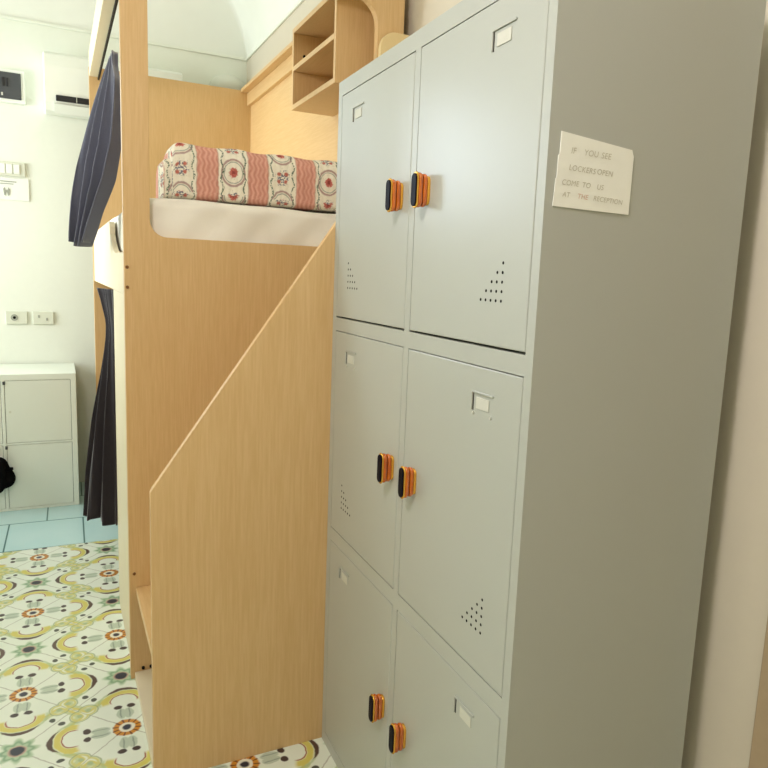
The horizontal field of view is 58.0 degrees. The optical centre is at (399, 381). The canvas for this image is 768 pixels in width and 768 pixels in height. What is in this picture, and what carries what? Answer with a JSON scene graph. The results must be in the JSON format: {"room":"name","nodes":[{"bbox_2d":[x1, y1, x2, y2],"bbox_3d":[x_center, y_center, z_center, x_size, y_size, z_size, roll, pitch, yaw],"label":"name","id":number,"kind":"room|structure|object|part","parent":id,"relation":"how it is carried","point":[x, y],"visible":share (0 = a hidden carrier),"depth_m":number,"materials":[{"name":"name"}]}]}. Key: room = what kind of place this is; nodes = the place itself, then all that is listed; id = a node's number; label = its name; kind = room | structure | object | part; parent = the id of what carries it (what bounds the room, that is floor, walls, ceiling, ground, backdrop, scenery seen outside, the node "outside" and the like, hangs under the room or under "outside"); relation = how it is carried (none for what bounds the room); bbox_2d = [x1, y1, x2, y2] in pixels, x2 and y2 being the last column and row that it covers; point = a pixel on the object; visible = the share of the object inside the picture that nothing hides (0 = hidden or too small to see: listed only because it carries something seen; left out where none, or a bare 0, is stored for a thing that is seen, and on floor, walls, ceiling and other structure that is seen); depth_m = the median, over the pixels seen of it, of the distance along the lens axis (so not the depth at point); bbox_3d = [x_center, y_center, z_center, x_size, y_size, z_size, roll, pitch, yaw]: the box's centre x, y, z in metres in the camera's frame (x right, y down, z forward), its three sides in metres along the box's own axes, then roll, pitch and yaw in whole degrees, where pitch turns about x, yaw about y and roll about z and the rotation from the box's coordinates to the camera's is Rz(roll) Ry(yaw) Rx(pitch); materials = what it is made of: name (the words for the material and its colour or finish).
{"room":"dormitory","nodes":[
{"label":"dormitory","id":0,"kind":"room"},
{"bbox_2d":[0,18,246,481],"bbox_3d":[-2.333,-0.659,3.993,3.110,2.710,0.120,-2,9,-26],"label":"wall","id":1,"kind":"structure","parent":0,"point":[41,271],"depth_m":4.03,"materials":[{"name":"white paint"}]},
{"bbox_2d":[0,68,25,104],"bbox_3d":[-2.147,-1.628,3.827,0.137,0.174,0.044,-2,9,-26],"label":"control panel","id":2,"kind":"object","parent":1,"relation":"attached to","point":[12,82],"visible":1,"depth_m":3.82,"materials":[{"name":"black plastic"}]},
{"bbox_2d":[0,161,25,176],"bbox_3d":[-2.187,-1.194,3.896,0.147,0.078,0.018,-2,9,-26],"label":"light switch","id":3,"kind":"object","parent":1,"relation":"attached to","point":[16,169],"visible":1,"depth_m":3.90,"materials":[{"name":"white plastic"}]},
{"bbox_2d":[0,177,29,201],"bbox_3d":[-2.193,-1.086,3.916,0.178,0.124,0.008,-2,9,-26],"label":"sign","id":4,"kind":"object","parent":1,"relation":"attached to","point":[15,189],"visible":1,"depth_m":3.92,"materials":[{"name":"white paper"}]},
{"bbox_2d":[6,311,27,323],"bbox_3d":[-2.221,-0.369,4.021,0.111,0.074,0.014,-2,9,-26],"label":"wall socket","id":5,"kind":"object","parent":1,"relation":"attached to","point":[12,317],"visible":1,"depth_m":4.02,"materials":[{"name":"white plastic"}]},
{"bbox_2d":[33,311,53,323],"bbox_3d":[-2.098,-0.373,4.082,0.110,0.074,0.014,-2,9,-26],"label":"wall socket","id":6,"kind":"object","parent":1,"relation":"attached to","point":[38,317],"visible":1,"depth_m":4.08,"materials":[{"name":"white plastic"}]},
{"bbox_2d":[43,51,182,119],"bbox_3d":[-1.639,-1.660,3.990,0.730,0.310,0.188,-2,9,-26],"label":"air conditioner","id":7,"kind":"object","parent":1,"relation":"attached to","point":[65,76],"visible":0.45,"depth_m":3.81,"materials":[{"name":"white plastic"}]},
{"bbox_2d":[56,95,88,104],"bbox_3d":[-1.609,-1.563,3.935,0.614,0.030,0.025,-2,9,-26],"label":"vent","id":8,"kind":"object","parent":7,"relation":"attached to","point":[60,99],"depth_m":3.83,"materials":[{"name":"black plastic"}]},
{"bbox_2d":[0,15,245,60],"bbox_3d":[-2.248,-1.984,3.734,2.870,0.016,0.012,-2,9,-26],"label":"trim","id":9,"kind":"structure","parent":1,"relation":"attached to","point":[1,16],"depth_m":4.02,"materials":[{"name":"white paint"}]},
{"bbox_2d":[209,75,244,89],"bbox_3d":[-1.054,-1.830,4.297,0.223,0.150,0.110,-2,9,-26],"label":"wall lamp","id":10,"kind":"object","parent":1,"relation":"attached to","point":[225,81],"visible":0.5,"depth_m":4.25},
{"bbox_2d":[0,0,298,57],"bbox_3d":[-0.855,-1.786,0.909,2.870,0.550,6.300,-2,9,-26],"label":"ceiling","id":11,"kind":"structure","parent":0,"point":[227,27],"depth_m":4.10,"materials":[{"name":"white paint"}]},
{"bbox_2d":[0,482,337,767],"bbox_3d":[-0.976,1.139,1.347,2.870,0.050,6.300,-2,9,-26],"label":"floor","id":12,"kind":"structure","parent":0,"point":[69,698],"depth_m":2.39,"materials":[{"name":"tile"}]},
{"bbox_2d":[0,363,78,511],"bbox_3d":[-2.199,0.304,3.892,0.699,0.749,0.435,-2,9,-26],"label":"base cabinet","id":13,"kind":"object","parent":12,"relation":"on","point":[39,436],"visible":0.98,"depth_m":3.78,"materials":[{"name":"white paint"}]},
{"bbox_3d":[-2.252,0.170,3.612,0.308,0.336,0.015,-2,9,-26],"label":"door","id":14,"kind":"part","parent":13,"relation":"part of","materials":[{"name":"white paint"}]},
{"bbox_3d":[-2.267,0.522,3.664,0.308,0.348,0.015,-2,9,-26],"label":"door","id":15,"kind":"part","parent":13,"relation":"part of","materials":[{"name":"white paint"}]},
{"bbox_2d":[0,457,15,492],"bbox_3d":[-2.131,0.471,3.663,0.177,0.256,0.085,-2,9,-26],"label":"pouch","id":16,"kind":"object","parent":13,"relation":"hanging from","point":[7,476],"visible":1,"depth_m":3.67,"materials":[{"name":"black fabric"}]},
{"bbox_3d":[-1.955,0.160,3.757,0.314,0.336,0.015,-2,9,-26],"label":"door","id":17,"kind":"part","parent":13,"relation":"part of","materials":[{"name":"white paint"}]},
{"bbox_3d":[-1.970,0.512,3.810,0.314,0.348,0.015,-2,9,-26],"label":"door","id":18,"kind":"part","parent":13,"relation":"part of","materials":[{"name":"white paint"}]},
{"bbox_2d":[88,0,404,678],"bbox_3d":[-0.871,-0.401,3.186,0.900,2.460,2.024,-2,9,-26],"label":"bunk bed","id":19,"kind":"object","parent":12,"relation":"on","point":[186,311],"visible":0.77,"depth_m":2.26,"materials":[{"name":"brown wood"}]},
{"bbox_2d":[68,50,120,246],"bbox_3d":[-1.131,-0.867,2.567,0.188,0.730,0.362,-2,9,-26],"label":"curtain","id":20,"kind":"object","parent":19,"relation":"hanging from","point":[95,176],"visible":0.99,"depth_m":2.54,"materials":[{"name":"fabric"}]},
{"bbox_2d":[83,288,117,525],"bbox_3d":[-1.172,0.106,2.764,0.215,0.944,0.117,9,11,37],"label":"curtain","id":21,"kind":"object","parent":19,"relation":"hanging from","point":[100,489],"visible":0.91,"depth_m":2.76,"materials":[{"name":"fabric"}]},
{"bbox_3d":[-1.200,-1.543,2.831,0.050,0.125,1.966,-2,9,-26],"label":"header rail","id":22,"kind":"part","parent":19,"relation":"part of","materials":[{"name":"beige wood"}]},
{"bbox_3d":[-1.310,-0.514,4.077,0.896,2.384,0.026,-2,9,-26],"label":"panel","id":23,"kind":"part","parent":19,"relation":"part of","materials":[{"name":"brown wood"}]},
{"bbox_2d":[110,198,335,251],"bbox_3d":[-0.857,-0.633,3.147,0.828,0.186,1.954,-2,9,-26],"label":"mattress","id":24,"kind":"object","parent":19,"relation":"on","point":[169,218],"visible":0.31,"depth_m":2.25,"materials":[{"name":"white fabric"}]},
{"bbox_2d":[156,142,336,213],"bbox_3d":[-0.460,-0.690,2.404,0.708,0.176,0.240,-2,9,-26],"label":"quilt","id":25,"kind":"object","parent":24,"relation":"on","point":[186,171],"visible":0.67,"depth_m":2.27,"materials":[{"name":"multicoloured fabric"}]},
{"bbox_3d":[-0.481,-0.371,3.388,0.024,2.372,1.966,-2,9,-26],"label":"wall panel","id":26,"kind":"part","parent":19,"relation":"part of","materials":[{"name":"brown wood"}]},
{"bbox_2d":[135,32,408,767],"bbox_3d":[-0.309,-0.058,2.093,0.906,2.150,0.516,-2,9,-26],"label":"staircase","id":27,"kind":"structure","parent":12,"relation":"on","point":[232,610],"depth_m":1.84,"materials":[{"name":"brown wood"}]},
{"bbox_3d":[-0.367,0.991,2.253,0.879,0.023,0.496,-2,9,-26],"label":"board","id":28,"kind":"part","parent":27,"relation":"part of","materials":[{"name":"beige wood"}]},
{"bbox_3d":[-0.216,0.104,1.886,0.882,1.900,0.020,-2,9,-26],"label":"panel","id":29,"kind":"part","parent":27,"relation":"part of","materials":[{"name":"brown wood"}]},
{"bbox_3d":[-0.035,-0.699,2.397,0.110,0.950,0.019,-2,9,-26],"label":"guard panel","id":30,"kind":"part","parent":27,"relation":"part of","materials":[{"name":"brown wood"}]},
{"bbox_2d":[322,0,766,767],"bbox_3d":[0.174,0.206,1.576,0.449,1.822,0.894,-2,9,-25],"label":"locker","id":31,"kind":"object","parent":12,"relation":"on","point":[527,391],"visible":1,"depth_m":1.19,"materials":[{"name":"grey metal"}]},
{"bbox_3d":[-0.109,0.755,1.774,0.014,0.580,0.411,-2,9,-25],"label":"door","id":32,"kind":"part","parent":31,"relation":"part of","materials":[{"name":"grey metal"}]},
{"bbox_3d":[-0.085,0.164,1.686,0.014,0.538,0.411,-2,9,-25],"label":"door","id":33,"kind":"part","parent":31,"relation":"part of","materials":[{"name":"grey metal"}]},
{"bbox_3d":[-0.066,0.754,1.596,0.003,0.062,0.021,-2,9,-25],"label":"handle","id":34,"kind":"part","parent":31,"relation":"part of","materials":[{"name":"black plastic"}]},
{"bbox_3d":[-0.060,-0.413,1.599,0.014,0.550,0.411,-2,9,-25],"label":"door","id":35,"kind":"part","parent":31,"relation":"part of","materials":[{"name":"grey metal"}]},
{"bbox_3d":[-0.052,0.754,1.603,0.028,0.069,0.024,-2,9,-25],"label":"handle","id":36,"kind":"part","parent":31,"relation":"part of","materials":[{"name":"orange plastic"}]},
{"bbox_3d":[-0.044,0.191,1.515,0.003,0.062,0.021,-2,9,-25],"label":"handle","id":37,"kind":"part","parent":31,"relation":"part of","materials":[{"name":"black plastic"}]},
{"bbox_3d":[-0.030,0.190,1.522,0.028,0.069,0.024,-2,9,-25],"label":"handle","id":38,"kind":"part","parent":31,"relation":"part of","materials":[{"name":"orange plastic"}]},
{"bbox_3d":[-0.024,-0.386,1.437,0.003,0.062,0.021,-2,9,-25],"label":"handle","id":39,"kind":"part","parent":31,"relation":"part of","materials":[{"name":"black plastic"}]},
{"bbox_3d":[-0.018,0.772,1.495,0.003,0.062,0.021,-2,9,-25],"label":"handle","id":40,"kind":"part","parent":31,"relation":"part of","materials":[{"name":"black plastic"}]},
{"bbox_3d":[-0.010,-0.386,1.444,0.028,0.069,0.024,-2,9,-25],"label":"handle","id":41,"kind":"part","parent":31,"relation":"part of","materials":[{"name":"orange plastic"}]},
{"bbox_3d":[-0.004,0.771,1.501,0.028,0.069,0.024,-2,9,-25],"label":"handle","id":42,"kind":"part","parent":31,"relation":"part of","materials":[{"name":"orange plastic"}]},
{"bbox_3d":[0.003,0.207,1.417,0.003,0.062,0.021,-2,9,-25],"label":"handle","id":43,"kind":"part","parent":31,"relation":"part of","materials":[{"name":"black plastic"}]},
{"bbox_3d":[0.017,0.207,1.423,0.028,0.069,0.024,-2,9,-25],"label":"handle","id":44,"kind":"part","parent":31,"relation":"part of","materials":[{"name":"orange plastic"}]},
{"bbox_3d":[0.028,-0.367,1.329,0.003,0.062,0.021,-2,9,-25],"label":"handle","id":45,"kind":"part","parent":31,"relation":"part of","materials":[{"name":"black plastic"}]},
{"bbox_3d":[0.042,-0.368,1.336,0.028,0.069,0.024,-2,9,-25],"label":"handle","id":46,"kind":"part","parent":31,"relation":"part of","materials":[{"name":"orange plastic"}]},
{"bbox_3d":[0.076,0.821,1.385,0.014,0.580,0.406,-2,9,-25],"label":"door","id":47,"kind":"part","parent":31,"relation":"part of","materials":[{"name":"grey metal"}]},
{"bbox_3d":[0.100,0.229,1.297,0.014,0.538,0.406,-2,9,-25],"label":"door","id":48,"kind":"part","parent":31,"relation":"part of","materials":[{"name":"grey metal"}]},
{"bbox_3d":[0.124,-0.347,1.211,0.014,0.550,0.406,-2,9,-25],"label":"door","id":49,"kind":"part","parent":31,"relation":"part of","materials":[{"name":"grey metal"}]},
{"bbox_2d":[552,131,633,214],"bbox_3d":[0.294,-0.312,1.043,0.147,0.109,0.002,-2,9,-25],"label":"paper note","id":50,"kind":"object","parent":31,"relation":"attached to","point":[592,175],"visible":1,"depth_m":1.04,"materials":[{"name":"white paper"}]},
{"bbox_2d":[247,0,767,767],"bbox_3d":[0.420,-0.218,1.809,0.120,2.710,6.300,-2,9,-26],"label":"wall","id":51,"kind":"structure","parent":0,"point":[733,605],"depth_m":1.28,"materials":[{"name":"beige paint"}]},
{"bbox_2d":[246,0,303,60],"bbox_3d":[0.419,-1.550,1.575,0.012,0.016,6.288,-2,9,-26],"label":"trim","id":52,"kind":"structure","parent":51,"relation":"attached to","point":[299,2],"depth_m":3.76,"materials":[{"name":"white paint"}]},
{"bbox_2d":[748,617,767,767],"bbox_3d":[0.806,0.142,0.896,0.012,2.200,0.635,-2,9,-26],"label":"trim","id":53,"kind":"structure","parent":51,"relation":"attached to","point":[758,758],"depth_m":1.24,"materials":[{"name":"brown wood"}]}
]}

